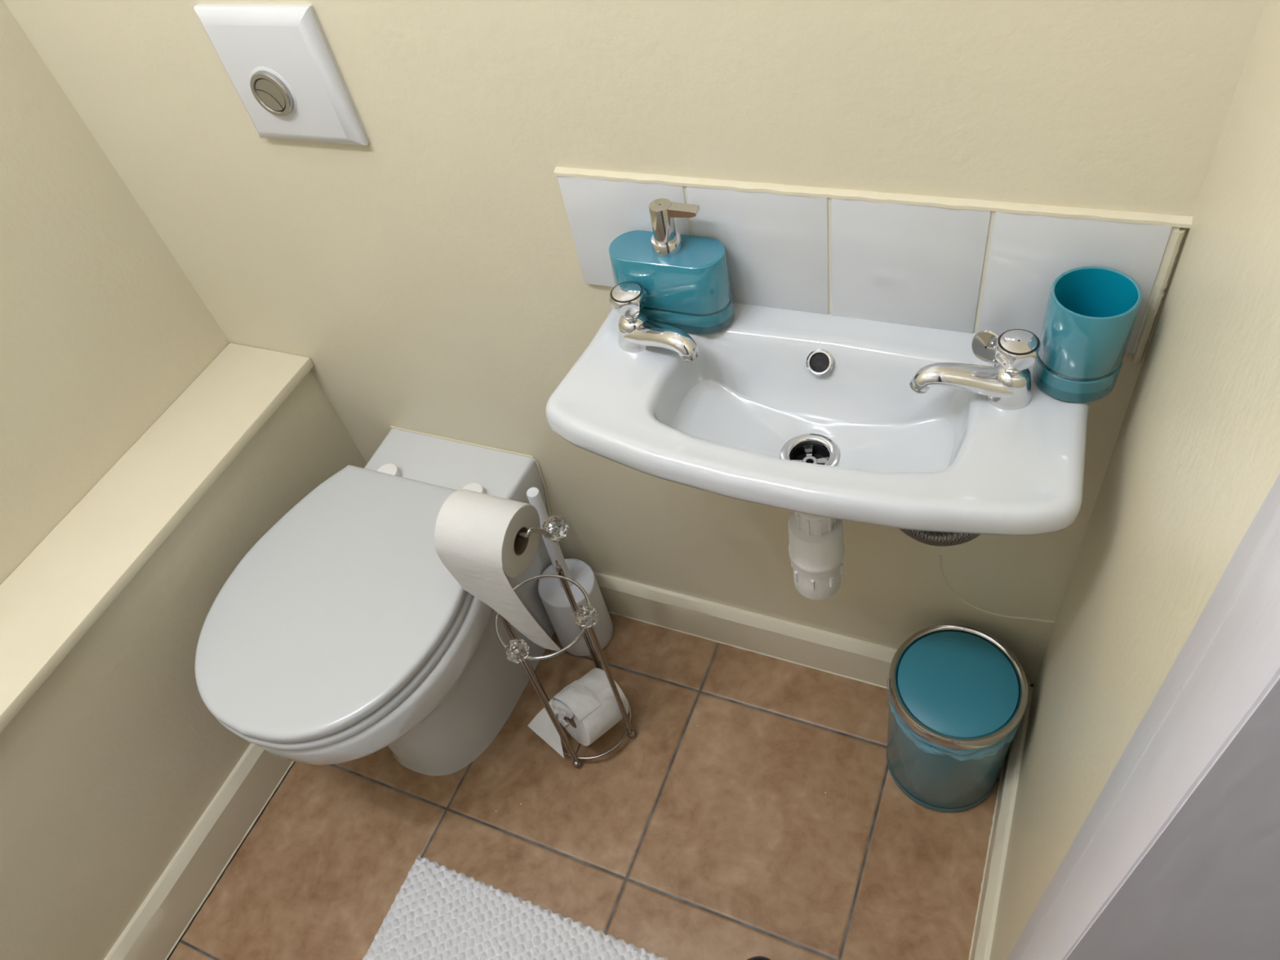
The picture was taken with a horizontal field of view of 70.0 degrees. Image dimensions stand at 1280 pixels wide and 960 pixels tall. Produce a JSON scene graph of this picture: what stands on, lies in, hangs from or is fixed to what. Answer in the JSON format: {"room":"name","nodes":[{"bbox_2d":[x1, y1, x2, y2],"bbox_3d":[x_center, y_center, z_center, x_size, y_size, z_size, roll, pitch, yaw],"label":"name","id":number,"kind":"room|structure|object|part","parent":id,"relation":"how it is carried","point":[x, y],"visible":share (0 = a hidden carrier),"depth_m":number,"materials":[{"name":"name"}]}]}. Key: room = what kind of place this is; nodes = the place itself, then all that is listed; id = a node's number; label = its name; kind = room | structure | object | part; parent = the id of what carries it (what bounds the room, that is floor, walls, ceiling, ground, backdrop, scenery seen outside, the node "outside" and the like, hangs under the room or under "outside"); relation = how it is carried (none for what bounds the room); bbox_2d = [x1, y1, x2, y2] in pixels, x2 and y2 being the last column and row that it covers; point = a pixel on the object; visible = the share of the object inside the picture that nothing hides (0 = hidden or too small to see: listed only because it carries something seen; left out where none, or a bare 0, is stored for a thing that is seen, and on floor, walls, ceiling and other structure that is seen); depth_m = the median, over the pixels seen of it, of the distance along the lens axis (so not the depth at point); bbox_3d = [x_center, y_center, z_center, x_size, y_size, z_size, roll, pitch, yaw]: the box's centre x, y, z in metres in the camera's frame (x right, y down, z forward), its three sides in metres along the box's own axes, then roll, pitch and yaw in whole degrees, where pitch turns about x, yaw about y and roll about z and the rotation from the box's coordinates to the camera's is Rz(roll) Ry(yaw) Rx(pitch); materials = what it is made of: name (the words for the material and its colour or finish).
{"room":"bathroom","nodes":[
{"label":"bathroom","id":0,"kind":"room"},
{"bbox_2d":[0,0,230,585],"bbox_3d":[-1.127,-0.049,0.682,0.100,2.300,1.550,12,54,21],"label":"wall","id":1,"kind":"structure","parent":0,"point":[102,329],"depth_m":1.28,"materials":[{"name":"beige paint"}]},
{"bbox_2d":[0,369,366,959],"bbox_3d":[-0.866,0.541,1.298,0.158,0.534,1.550,12,54,21],"label":"wall","id":2,"kind":"structure","parent":0,"point":[108,767],"depth_m":1.33,"materials":[{"name":"beige paint"}]},
{"bbox_2d":[0,342,313,733],"bbox_3d":[-0.904,0.366,1.088,0.174,0.019,1.550,12,54,21],"label":"trim ledge","id":3,"kind":"object","parent":2,"relation":"on","point":[54,597],"visible":1,"depth_m":1.31,"materials":[{"name":"beige paint"}]},
{"bbox_2d":[103,742,293,959],"bbox_3d":[-0.751,0.695,1.426,0.017,0.107,1.550,12,54,21],"label":"baseboard","id":4,"kind":"structure","parent":2,"relation":"attached to","point":[161,919],"depth_m":1.47,"materials":[{"name":"beige paint"}]},
{"bbox_2d":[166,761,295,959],"bbox_3d":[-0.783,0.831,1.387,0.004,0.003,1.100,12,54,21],"label":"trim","id":5,"kind":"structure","parent":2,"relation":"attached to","point":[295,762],"depth_m":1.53,"materials":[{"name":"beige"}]},
{"bbox_2d":[168,613,1001,959],"bbox_3d":[-0.327,0.833,1.321,1.436,0.050,1.750,12,54,21],"label":"floor","id":6,"kind":"structure","parent":0,"point":[755,806],"depth_m":1.47,"materials":[{"name":"tile"}]},
{"bbox_2d":[195,426,564,775],"bbox_3d":[-0.377,0.262,1.495,0.383,0.438,0.549,12,54,21],"label":"toilet","id":7,"kind":"object","parent":6,"relation":"on","point":[343,634],"visible":0.83,"depth_m":1.31,"materials":[{"name":"white ceramic"}]},
{"bbox_3d":[-0.434,0.167,1.310,0.374,0.019,0.441,12,54,21],"label":"lid","id":8,"kind":"part","parent":7,"relation":"part of","materials":[{"name":"grey plastic"}]},
{"bbox_3d":[-0.431,0.182,1.326,0.376,0.017,0.441,12,54,21],"label":"seat","id":9,"kind":"part","parent":7,"relation":"part of","materials":[{"name":"grey plastic"}]},
{"bbox_2d":[362,854,668,959],"bbox_3d":[-0.238,0.865,1.231,0.506,0.014,0.570,12,54,21],"label":"bath mat","id":10,"kind":"object","parent":6,"relation":"on","point":[438,913],"visible":1,"depth_m":1.39,"materials":[{"name":"white fabric"}]},
{"bbox_2d":[494,515,636,768],"bbox_3d":[-0.128,0.240,1.364,0.148,0.580,0.145,-29,50,-13],"label":"paper holder","id":11,"kind":"object","parent":6,"relation":"on","point":[555,528],"visible":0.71,"depth_m":1.33,"materials":[{"name":"silver metal"}]},
{"bbox_2d":[434,488,560,651],"bbox_3d":[-0.175,0.129,1.237,0.107,0.284,0.096,12,54,21],"label":"toilet paper roll","id":12,"kind":"object","parent":11,"relation":"hanging from","point":[476,540],"visible":0.99,"depth_m":1.14,"materials":[{"name":"white paper"}]},
{"bbox_3d":[-0.169,0.235,1.253,0.034,0.030,0.034,12,54,21],"label":"crystal knob","id":13,"kind":"part","parent":11,"relation":"part of","materials":[{"name":"white"}]},
{"bbox_3d":[-0.194,0.239,1.397,0.005,0.529,0.011,12,54,21],"label":"leg","id":14,"kind":"part","parent":11,"relation":"part of","materials":[{"name":"silver metal"}]},
{"bbox_3d":[-0.179,0.069,1.164,0.136,0.044,0.025,3,51,14],"label":"arm","id":15,"kind":"part","parent":11,"relation":"part of","materials":[{"name":"silver metal"}]},
{"bbox_3d":[-0.136,0.358,1.396,0.010,0.360,0.005,12,54,21],"label":"leg","id":16,"kind":"part","parent":11,"relation":"part of","materials":[{"name":"silver metal"}]},
{"bbox_3d":[-0.107,0.062,1.162,0.033,0.033,0.034,12,54,21],"label":"crystal knob","id":17,"kind":"part","parent":11,"relation":"part of","materials":[{"name":"white"}]},
{"bbox_2d":[528,667,629,757],"bbox_3d":[-0.100,0.386,1.500,0.152,0.112,0.104,-34,51,-16],"label":"toilet paper roll","id":18,"kind":"object","parent":11,"relation":"on","point":[588,707],"visible":0.94,"depth_m":1.48,"materials":[{"name":"white paper"}]},
{"bbox_3d":[-0.089,0.247,1.477,0.010,0.364,0.005,12,54,21],"label":"leg","id":19,"kind":"part","parent":11,"relation":"part of","materials":[{"name":"silver metal"}]},
{"bbox_3d":[-0.075,0.190,1.271,0.033,0.030,0.034,12,54,21],"label":"crystal knob","id":20,"kind":"part","parent":11,"relation":"part of","materials":[{"name":"white"}]},
{"bbox_3d":[-0.044,0.313,1.414,0.005,0.360,0.011,12,54,21],"label":"leg","id":21,"kind":"part","parent":11,"relation":"part of","materials":[{"name":"silver metal"}]},
{"bbox_2d":[526,487,613,656],"bbox_3d":[-0.135,0.147,1.544,0.104,0.430,0.104,12,54,21],"label":"toilet brush","id":22,"kind":"object","parent":6,"relation":"on","point":[553,595],"visible":0.71,"depth_m":1.58,"materials":[{"name":"white plastic"}]},
{"bbox_3d":[-0.144,0.100,1.480,0.022,0.271,0.036,-37,52,-18],"label":"brush handle","id":23,"kind":"part","parent":22,"relation":"part of","materials":[{"name":"white plastic"}]},
{"bbox_3d":[-0.128,0.177,1.579,0.096,0.003,0.096,12,54,21],"label":"holder lid","id":24,"kind":"part","parent":22,"relation":"part of","materials":[{"name":"white plastic"}]},
{"bbox_2d":[746,955,770,959],"bbox_3d":[0.125,0.762,1.202,0.092,0.072,0.270,12,54,21],"label":"shoe","id":25,"kind":"object","parent":6,"relation":"on","point":[758,957],"visible":1,"depth_m":1.29,"materials":[{"name":"black rubber"}]},
{"bbox_2d":[886,624,1028,812],"bbox_3d":[0.455,0.357,1.344,0.182,0.270,0.182,12,54,21],"label":"waste bin","id":26,"kind":"object","parent":6,"relation":"on","point":[958,686],"visible":0.98,"depth_m":1.26,"materials":[{"name":"teal plastic"}]},
{"bbox_2d":[886,679,1021,760],"bbox_3d":[0.439,0.298,1.275,0.183,0.039,0.182,12,54,21],"label":"liner","id":27,"kind":"object","parent":26,"relation":"in","point":[922,744],"visible":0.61,"depth_m":1.22,"materials":[{"name":"blue"}]},
{"bbox_3d":[0.434,0.277,1.249,0.158,0.019,0.158,12,54,21],"label":"swing lid","id":28,"kind":"part","parent":26,"relation":"part of","materials":[{"name":"teal metal"}]},
{"bbox_2d":[3,0,1266,684],"bbox_3d":[-0.162,-0.523,0.876,1.536,2.300,0.102,12,54,21],"label":"wall","id":29,"kind":"structure","parent":0,"point":[428,273],"depth_m":1.05,"materials":[{"name":"beige paint"}]},
{"bbox_2d":[193,4,369,145],"bbox_3d":[-0.406,-0.450,1.029,0.162,0.156,0.026,12,54,21],"label":"flush plate","id":30,"kind":"object","parent":29,"relation":"attached to","point":[279,60],"visible":1,"depth_m":1.01,"materials":[{"name":"white plastic"}]},
{"bbox_2d":[593,571,1033,688],"bbox_3d":[0.068,0.238,1.639,1.178,0.107,0.017,12,54,21],"label":"baseboard","id":31,"kind":"structure","parent":29,"relation":"attached to","point":[869,662],"depth_m":1.58,"materials":[{"name":"beige paint"}]},
{"bbox_2d":[545,302,1090,535],"bbox_3d":[0.174,-0.053,0.958,0.533,0.106,0.254,12,54,21],"label":"basin","id":32,"kind":"object","parent":29,"relation":"attached to","point":[820,415],"visible":0.94,"depth_m":0.94,"materials":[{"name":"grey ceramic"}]},
{"bbox_2d":[608,281,699,362],"bbox_3d":[0.019,-0.165,0.975,0.113,0.069,0.043,24,59,29],"label":"tap","id":33,"kind":"object","parent":32,"relation":"on","point":[637,333],"visible":1,"depth_m":0.97,"materials":[{"name":"silver metal"}]},
{"bbox_3d":[-0.012,-0.190,0.978,0.037,0.028,0.041,12,54,21],"label":"handle","id":34,"kind":"part","parent":33,"relation":"part of","materials":[{"name":"silver metal"}]},
{"bbox_2d":[683,351,699,362],"bbox_3d":[0.053,-0.131,0.958,0.018,0.012,0.018,29,61,31],"label":"outlet","id":35,"kind":"object","parent":33,"relation":"attached to","point":[688,356],"depth_m":0.95,"materials":[{"name":"silver metal"}]},
{"bbox_2d":[608,198,734,333],"bbox_3d":[0.030,-0.234,0.978,0.136,0.142,0.060,12,54,21],"label":"soap dispenser","id":36,"kind":"object","parent":32,"relation":"on","point":[685,279],"visible":0.9,"depth_m":0.96,"materials":[{"name":"teal plastic"}]},
{"bbox_2d":[609,230,723,267],"bbox_3d":[0.027,-0.244,0.966,0.126,0.002,0.051,12,54,21],"label":"lid","id":37,"kind":"object","parent":36,"relation":"on","point":[632,249],"depth_m":0.96,"materials":[{"name":"teal plastic"}]},
{"bbox_2d":[788,511,844,599],"bbox_3d":[0.225,0.020,1.101,0.067,0.224,0.165,12,54,21],"label":"trap","id":38,"kind":"object","parent":32,"relation":"attached to","point":[816,548],"visible":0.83,"depth_m":1.07,"materials":[{"name":"white plastic"}]},
{"bbox_2d":[791,561,843,599],"bbox_3d":[0.220,0.110,1.135,0.060,0.060,0.060,28,61,30],"label":"cup","id":39,"kind":"object","parent":38,"relation":"on","point":[811,584],"depth_m":1.12,"materials":[{"name":"white plastic"}]},
{"bbox_2d":[898,528,981,546],"bbox_3d":[0.331,-0.030,0.981,0.130,0.157,0.148,12,54,21],"label":"flexible hose","id":40,"kind":"object","parent":32,"relation":"attached to","point":[931,538],"visible":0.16,"depth_m":0.99,"materials":[{"name":"metal"}]},
{"bbox_2d":[909,328,1040,410],"bbox_3d":[0.314,-0.106,0.860,0.113,0.069,0.043,4,51,15],"label":"tap","id":41,"kind":"object","parent":32,"relation":"on","point":[1007,386],"visible":1,"depth_m":0.85,"materials":[{"name":"silver metal"}]},
{"bbox_2d":[909,379,926,393],"bbox_3d":[0.269,-0.091,0.878,0.018,0.012,0.018,-2,50,10],"label":"outlet","id":42,"kind":"object","parent":41,"relation":"attached to","point":[919,386],"depth_m":0.87,"materials":[{"name":"silver metal"}]},
{"bbox_3d":[0.345,-0.116,0.837,0.037,0.028,0.041,12,54,21],"label":"handle","id":43,"kind":"part","parent":41,"relation":"part of","materials":[{"name":"silver metal"}]},
{"bbox_2d":[971,330,999,366],"bbox_3d":[0.346,-0.128,0.898,0.023,0.033,0.043,-18,49,-3],"label":"plug","id":44,"kind":"object","parent":32,"relation":"on","point":[984,343],"visible":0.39,"depth_m":0.90,"materials":[{"name":"silver metal"}]},
{"bbox_3d":[0.344,-0.117,0.886,0.017,0.029,0.015,31,62,32],"label":"ball chain","id":45,"kind":"part","parent":44,"relation":"part of","materials":[{"name":"silver metal"}]},
{"bbox_2d":[1031,266,1142,402],"bbox_3d":[0.406,-0.132,0.836,0.074,0.102,0.074,12,54,21],"label":"tumbler","id":46,"kind":"object","parent":32,"relation":"on","point":[1091,313],"visible":0.96,"depth_m":0.82,"materials":[{"name":"teal plastic"}]},
{"bbox_2d":[553,166,1192,363],"bbox_3d":[0.198,-0.225,0.934,0.608,0.161,0.010,12,54,21],"label":"backsplash","id":47,"kind":"structure","parent":29,"relation":"attached to","point":[942,263],"depth_m":0.90,"materials":[{"name":"white tile"}]},
{"bbox_2d":[989,0,1279,959],"bbox_3d":[0.182,0.228,0.161,0.100,2.300,1.550,12,54,21],"label":"wall","id":48,"kind":"structure","parent":0,"point":[1195,458],"depth_m":0.63,"materials":[{"name":"beige paint"}]},
{"bbox_2d":[968,685,1033,959],"bbox_3d":[0.511,0.518,1.303,0.017,0.107,0.470,12,54,21],"label":"baseboard","id":49,"kind":"structure","parent":48,"relation":"attached to","point":[989,899],"depth_m":1.27,"materials":[{"name":"beige paint"}]},
{"bbox_2d":[1006,473,1279,959],"bbox_3d":[0.237,0.114,0.406,0.022,2.060,0.119,12,54,21],"label":"door frame","id":50,"kind":"structure","parent":48,"relation":"attached to","point":[1229,660],"depth_m":0.37,"materials":[{"name":"grey"}]},
{"bbox_3d":[0.131,0.468,0.154,0.105,2.020,0.768,12,54,21],"label":"lining","id":51,"kind":"object","parent":48,"relation":"attached to","visible":0},
{"bbox_2d":[1064,675,1279,959],"bbox_3d":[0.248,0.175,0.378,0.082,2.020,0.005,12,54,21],"label":"door","id":52,"kind":"structure","parent":51,"relation":"attached to","point":[1207,887],"depth_m":0.37,"materials":[{"name":"grey paint"}]}
]}

